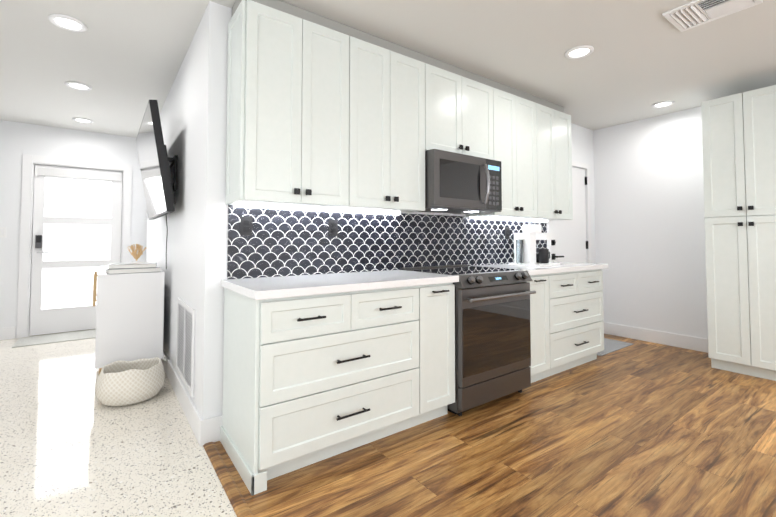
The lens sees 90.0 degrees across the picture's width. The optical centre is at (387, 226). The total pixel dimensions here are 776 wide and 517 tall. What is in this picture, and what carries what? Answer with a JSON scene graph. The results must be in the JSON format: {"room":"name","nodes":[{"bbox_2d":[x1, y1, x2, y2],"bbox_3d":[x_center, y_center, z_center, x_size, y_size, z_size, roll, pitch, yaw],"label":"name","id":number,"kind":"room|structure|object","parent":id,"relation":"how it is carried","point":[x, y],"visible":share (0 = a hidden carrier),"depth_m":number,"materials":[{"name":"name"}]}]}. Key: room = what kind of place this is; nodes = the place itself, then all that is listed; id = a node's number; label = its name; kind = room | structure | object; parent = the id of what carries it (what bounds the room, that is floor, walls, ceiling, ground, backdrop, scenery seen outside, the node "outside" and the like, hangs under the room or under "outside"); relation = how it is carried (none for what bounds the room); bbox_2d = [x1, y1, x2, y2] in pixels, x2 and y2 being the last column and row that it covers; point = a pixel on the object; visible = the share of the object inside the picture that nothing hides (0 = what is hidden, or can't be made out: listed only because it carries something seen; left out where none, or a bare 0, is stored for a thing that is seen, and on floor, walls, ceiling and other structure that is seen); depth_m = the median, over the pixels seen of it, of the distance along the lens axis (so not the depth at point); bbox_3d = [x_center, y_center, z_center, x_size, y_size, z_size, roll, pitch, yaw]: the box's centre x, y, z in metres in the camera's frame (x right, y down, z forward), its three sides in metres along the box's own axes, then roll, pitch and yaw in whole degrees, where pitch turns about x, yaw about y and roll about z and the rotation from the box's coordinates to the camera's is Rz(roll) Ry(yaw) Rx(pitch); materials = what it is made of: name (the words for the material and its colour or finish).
{"room":"kitchen","nodes":[
{"label":"kitchen","id":0,"kind":"room"},
{"bbox_2d":[0,120,146,337],"bbox_3d":[-4.490,0.037,4.634,2.720,2.570,0.120,1,-3,-36],"label":"wall","id":1,"kind":"structure","parent":0,"point":[18,140],"depth_m":4.70,"materials":[{"name":"white paint"}]},
{"bbox_2d":[17,154,131,337],"bbox_3d":[-3.977,0.240,4.993,1.100,2.190,0.136,1,-3,-36],"label":"door frame","id":2,"kind":"structure","parent":1,"relation":"attached to","point":[29,162],"depth_m":4.69,"materials":[{"name":"white wood"}]},
{"bbox_2d":[29,165,122,335],"bbox_3d":[-3.959,0.289,4.967,0.888,2.078,0.105,1,-3,-36],"label":"front door","id":3,"kind":"structure","parent":1,"relation":"in","point":[76,236],"depth_m":4.93,"materials":[{"name":"white"}]},
{"bbox_2d":[0,329,236,516],"bbox_3d":[-1.943,1.248,1.112,2.720,0.100,8.740,1,-3,-36],"label":"floor","id":4,"kind":"structure","parent":0,"point":[71,445],"depth_m":2.16,"materials":[{"name":"white stone"}]},
{"bbox_2d":[12,330,95,347],"bbox_3d":[-3.880,1.317,4.601,0.780,0.010,0.500,1,-3,-36],"label":"rug","id":5,"kind":"object","parent":4,"relation":"on","point":[51,338],"visible":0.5,"depth_m":4.54,"materials":[{"name":"white fabric"}]},
{"bbox_2d":[93,266,164,373],"bbox_3d":[-2.438,0.841,3.603,0.484,0.890,1.220,1,-3,-36],"label":"dresser","id":6,"kind":"object","parent":4,"relation":"on","point":[129,316],"visible":0.88,"depth_m":3.12,"materials":[{"name":"white paint"}]},
{"bbox_2d":[106,262,160,273],"bbox_3d":[-2.139,0.347,3.258,0.378,0.072,0.296,1,-3,-36],"label":"books","id":7,"kind":"object","parent":6,"relation":"on","point":[127,268],"visible":1,"depth_m":3.16,"materials":[{"name":"grey paper"}]},
{"bbox_2d":[128,244,145,262],"bbox_3d":[-2.381,0.282,3.680,0.155,0.233,0.075,1,-3,-36],"label":"ornament","id":8,"kind":"object","parent":7,"relation":"on","point":[135,255],"visible":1,"depth_m":3.67,"materials":[{"name":"brown wood"}]},
{"bbox_2d":[95,357,164,405],"bbox_3d":[-1.876,1.129,2.840,0.424,0.258,0.390,1,-3,-36],"label":"basket","id":9,"kind":"object","parent":4,"relation":"on","point":[122,383],"visible":1,"depth_m":2.71,"materials":[{"name":"wicker"}]},
{"bbox_2d":[146,13,204,411],"bbox_3d":[-2.227,0.013,3.949,0.120,2.570,3.900,1,-3,-36],"label":"wall","id":10,"kind":"structure","parent":0,"point":[182,116],"depth_m":2.88,"materials":[{"name":"white paint"}]},
{"bbox_2d":[136,100,177,268],"bbox_3d":[-2.006,-0.255,3.352,0.235,1.254,1.400,1,-3,-36],"label":"wall-mounted tv","id":11,"kind":"object","parent":10,"relation":"attached to","point":[156,165],"visible":1,"depth_m":2.99,"materials":[{"name":"black plastic"}]},
{"bbox_2d":[176,297,194,396],"bbox_3d":[-1.414,0.804,2.694,0.014,0.540,0.660,1,-3,-36],"label":"air vent grille","id":12,"kind":"object","parent":10,"relation":"attached to","point":[185,336],"visible":1,"depth_m":2.65,"materials":[{"name":"white metal"}]},
{"bbox_2d":[0,0,775,137],"bbox_3d":[-0.047,-1.371,2.595,7.420,0.100,8.740,1,-3,-36],"label":"ceiling","id":13,"kind":"structure","parent":0,"point":[123,59],"depth_m":2.89,"materials":[{"name":"white paint"}]},
{"bbox_2d":[48,14,87,31],"bbox_3d":[-2.076,-1.317,2.520,0.199,0.012,0.199,2,-3,-42],"label":"recessed light","id":14,"kind":"object","parent":13,"relation":"in","point":[65,22],"depth_m":2.51,"materials":[{"name":"white plastic"}]},
{"bbox_2d":[64,81,91,90],"bbox_3d":[-2.826,-1.280,3.543,0.199,0.012,0.199,-1,-2,15],"label":"recessed light","id":15,"kind":"object","parent":13,"relation":"in","point":[75,85],"depth_m":3.53,"materials":[{"name":"white plastic"}]},
{"bbox_2d":[72,118,92,122],"bbox_3d":[-3.585,-1.244,4.561,0.199,0.012,0.199,2,-3,-42],"label":"recessed light","id":16,"kind":"object","parent":13,"relation":"in","point":[82,120],"depth_m":4.56,"materials":[{"name":"white plastic"}]},
{"bbox_2d":[565,45,593,58],"bbox_3d":[1.433,-1.303,2.908,0.199,0.012,0.199,-1,-2,15],"label":"recessed light","id":17,"kind":"object","parent":13,"relation":"in","point":[582,51],"depth_m":2.90,"materials":[{"name":"white plastic"}]},
{"bbox_2d":[651,101,674,107],"bbox_3d":[2.849,-1.263,4.019,0.199,0.012,0.199,2,-3,-42],"label":"recessed light","id":18,"kind":"object","parent":13,"relation":"in","point":[661,104],"depth_m":4.02,"materials":[{"name":"white plastic"}]},
{"bbox_2d":[662,0,762,31],"bbox_3d":[1.958,-1.321,2.351,0.330,0.017,0.400,1,-3,-36],"label":"ceiling vent","id":19,"kind":"object","parent":13,"relation":"in","point":[690,15],"visible":1,"depth_m":2.38,"materials":[{"name":"white metal"}]},
{"bbox_2d":[199,1,595,419],"bbox_3d":[0.808,0.004,3.681,4.700,2.570,0.120,1,-3,-36],"label":"wall","id":20,"kind":"structure","parent":0,"point":[214,240],"depth_m":2.29,"materials":[{"name":"white paint"}]},
{"bbox_2d":[225,0,352,211],"bbox_3d":[-0.603,-0.727,2.385,0.659,1.196,0.320,1,-3,-36],"label":"upper cabinet","id":21,"kind":"object","parent":20,"relation":"attached to","point":[326,114],"depth_m":2.24,"materials":[{"name":"paint"}]},
{"bbox_2d":[341,28,428,214],"bbox_3d":[-0.080,-0.713,2.768,0.639,1.196,0.320,1,-3,-36],"label":"upper cabinet","id":22,"kind":"object","parent":20,"relation":"attached to","point":[391,80],"depth_m":2.64,"materials":[{"name":"paint"}]},
{"bbox_2d":[227,204,546,278],"bbox_3d":[0.399,0.126,3.295,3.350,0.446,0.008,1,-3,-36],"label":"backsplash","id":23,"kind":"structure","parent":20,"relation":"attached to","point":[279,242],"depth_m":2.84,"materials":[{"name":"tile"}]},
{"bbox_2d":[240,216,252,234],"bbox_3d":[-0.863,-0.003,2.364,0.072,0.116,0.009,1,-3,-36],"label":"electrical outlet plate","id":24,"kind":"object","parent":23,"relation":"attached to","point":[246,222],"depth_m":2.36,"materials":[{"name":"black plastic"}]},
{"bbox_2d":[329,219,337,235],"bbox_3d":[-0.383,0.010,2.715,0.072,0.116,0.009,1,-3,-36],"label":"electrical outlet plate","id":25,"kind":"object","parent":23,"relation":"attached to","point":[333,224],"depth_m":2.71,"materials":[{"name":"black plastic"}]},
{"bbox_2d":[505,227,509,238],"bbox_3d":[1.191,0.065,3.867,0.072,0.116,0.009,1,-3,-36],"label":"electrical outlet plate","id":26,"kind":"object","parent":23,"relation":"attached to","point":[507,229],"depth_m":3.86,"materials":[{"name":"black plastic"}]},
{"bbox_2d":[429,57,496,160],"bbox_3d":[0.489,-0.920,3.192,0.769,0.752,0.320,1,-3,-36],"label":"upper cabinet","id":27,"kind":"object","parent":20,"relation":"attached to","point":[462,103],"depth_m":3.07,"materials":[{"name":"paint"}]},
{"bbox_2d":[418,149,501,213],"bbox_3d":[0.533,-0.333,3.112,0.756,0.419,0.468,1,-3,-36],"label":"over-the-range microwave","id":28,"kind":"object","parent":27,"relation":"attached to","point":[456,183],"visible":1,"depth_m":2.93,"materials":[{"name":"black metal"}]},
{"bbox_2d":[466,82,540,219],"bbox_3d":[1.054,-0.683,3.598,0.630,1.196,0.320,1,-3,-36],"label":"upper cabinet","id":29,"kind":"object","parent":20,"relation":"attached to","point":[518,142],"depth_m":3.50,"materials":[{"name":"paint"}]},
{"bbox_2d":[537,97,572,221],"bbox_3d":[1.562,-0.670,3.970,0.629,1.196,0.320,1,-3,-36],"label":"upper cabinet","id":30,"kind":"object","parent":20,"relation":"attached to","point":[553,125],"depth_m":3.85,"materials":[{"name":"paint"}]},
{"bbox_2d":[551,167,587,262],"bbox_3d":[2.148,0.295,4.580,0.828,2.040,0.102,1,-3,-36],"label":"door","id":31,"kind":"structure","parent":20,"relation":"in","point":[569,243],"depth_m":4.69,"materials":[{"name":"white wood"}]},
{"bbox_2d":[547,160,591,262],"bbox_3d":[2.151,0.264,4.571,0.954,2.112,0.015,1,-3,-36],"label":"door frame","id":32,"kind":"structure","parent":20,"relation":"attached to","point":[581,165],"depth_m":4.83,"materials":[{"name":"white wood"}]},
{"bbox_2d":[214,334,775,516],"bbox_3d":[2.261,1.269,1.699,4.644,0.100,4.720,1,-3,-36],"label":"floor","id":33,"kind":"structure","parent":0,"point":[639,428],"depth_m":2.08,"materials":[{"name":"brown wood"}]},
{"bbox_2d":[203,442,253,516],"bbox_3d":[0.365,1.215,0.311,0.056,0.109,4.720,1,-3,-36],"label":"threshold strip","id":34,"kind":"object","parent":33,"relation":"on","point":[240,506],"visible":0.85,"depth_m":1.84,"materials":[{"name":"brown wood"}]},
{"bbox_2d":[220,285,423,495],"bbox_3d":[-0.385,0.798,2.312,0.988,0.884,0.608,1,-3,-36],"label":"base cabinet","id":35,"kind":"object","parent":33,"relation":"on","point":[309,380],"depth_m":2.01,"materials":[{"name":"paint"}]},
{"bbox_2d":[424,282,454,422],"bbox_3d":[0.138,0.812,2.695,0.308,0.884,0.608,1,-3,-36],"label":"base cabinet","id":36,"kind":"object","parent":33,"relation":"on","point":[439,299],"depth_m":2.47,"materials":[{"name":"paint"}]},
{"bbox_2d":[221,270,458,299],"bbox_3d":[-0.259,0.338,2.407,1.318,0.040,0.651,1,-3,-36],"label":"countertop","id":37,"kind":"structure","parent":36,"relation":"on","point":[262,288],"depth_m":2.18,"materials":[{"name":"stone"}]},
{"bbox_2d":[399,264,535,415],"bbox_3d":[0.609,0.794,2.968,0.760,0.940,0.724,1,-3,-36],"label":"range oven","id":38,"kind":"object","parent":33,"relation":"on","point":[492,338],"visible":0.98,"depth_m":2.69,"materials":[{"name":"black metal"}]},
{"bbox_2d":[529,273,552,382],"bbox_3d":[1.019,0.835,3.340,0.328,0.884,0.608,1,-3,-36],"label":"base cabinet","id":39,"kind":"object","parent":33,"relation":"on","point":[541,303],"depth_m":3.14,"materials":[{"name":"paint"}]},
{"bbox_2d":[553,269,603,374],"bbox_3d":[1.531,0.848,3.715,0.942,0.884,0.608,1,-3,-36],"label":"base cabinet","id":40,"kind":"object","parent":33,"relation":"on","point":[566,320],"depth_m":3.46,"materials":[{"name":"paint"}]},
{"bbox_2d":[472,261,607,274],"bbox_3d":[1.414,0.381,3.632,1.303,0.040,0.651,1,-3,-36],"label":"countertop","id":41,"kind":"structure","parent":40,"relation":"on","point":[562,267],"depth_m":3.43,"materials":[{"name":"stone"}]},
{"bbox_2d":[509,225,559,265],"bbox_3d":[1.376,0.172,3.664,0.336,0.378,0.330,1,-3,-36],"label":"coffee maker","id":42,"kind":"object","parent":41,"relation":"on","point":[525,254],"visible":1,"depth_m":3.61,"materials":[{"name":"white plastic"}]},
{"bbox_2d":[597,338,632,355],"bbox_3d":[2.288,1.306,4.288,0.740,0.008,0.485,1,-3,-36],"label":"rug","id":43,"kind":"object","parent":33,"relation":"on","point":[610,345],"visible":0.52,"depth_m":4.24,"materials":[{"name":"white fabric"}]},
{"bbox_2d":[701,85,775,380],"bbox_3d":[3.290,0.066,3.473,0.662,2.430,0.575,1,-3,-36],"label":"pantry cabinet","id":44,"kind":"object","parent":33,"relation":"on","point":[739,152],"visible":1,"depth_m":3.33,"materials":[{"name":"paint"}]},
{"bbox_2d":[593,106,707,338],"bbox_3d":[4.085,-0.018,3.082,0.120,2.570,4.720,1,-3,-36],"label":"wall","id":45,"kind":"structure","parent":0,"point":[649,215],"depth_m":4.42,"materials":[{"name":"white paint"}]},
{"bbox_3d":[-2.956,-0.115,0.343,0.120,2.570,8.620,1,-3,-36],"label":"wall","id":46,"kind":"structure","parent":0,"visible":0},
{"bbox_2d":[0,326,15,339],"bbox_3d":[-4.909,1.238,4.198,1.280,0.140,0.019,1,-3,-36],"label":"baseboard","id":47,"kind":"structure","parent":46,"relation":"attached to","point":[6,333],"depth_m":4.53,"materials":[{"name":"white wood"}]},
{"bbox_2d":[161,349,205,445],"bbox_3d":[-2.208,1.222,3.761,0.019,0.140,3.916,1,-3,-36],"label":"baseboard","id":48,"kind":"structure","parent":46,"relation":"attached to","point":[197,425],"depth_m":2.56,"materials":[{"name":"white wood"}]},
{"bbox_2d":[604,322,707,352],"bbox_3d":[3.003,1.244,4.381,0.040,0.140,1.275,1,-3,-36],"label":"baseboard","id":49,"kind":"structure","parent":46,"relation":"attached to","point":[665,338],"depth_m":4.35,"materials":[{"name":"white wood"}]}
]}

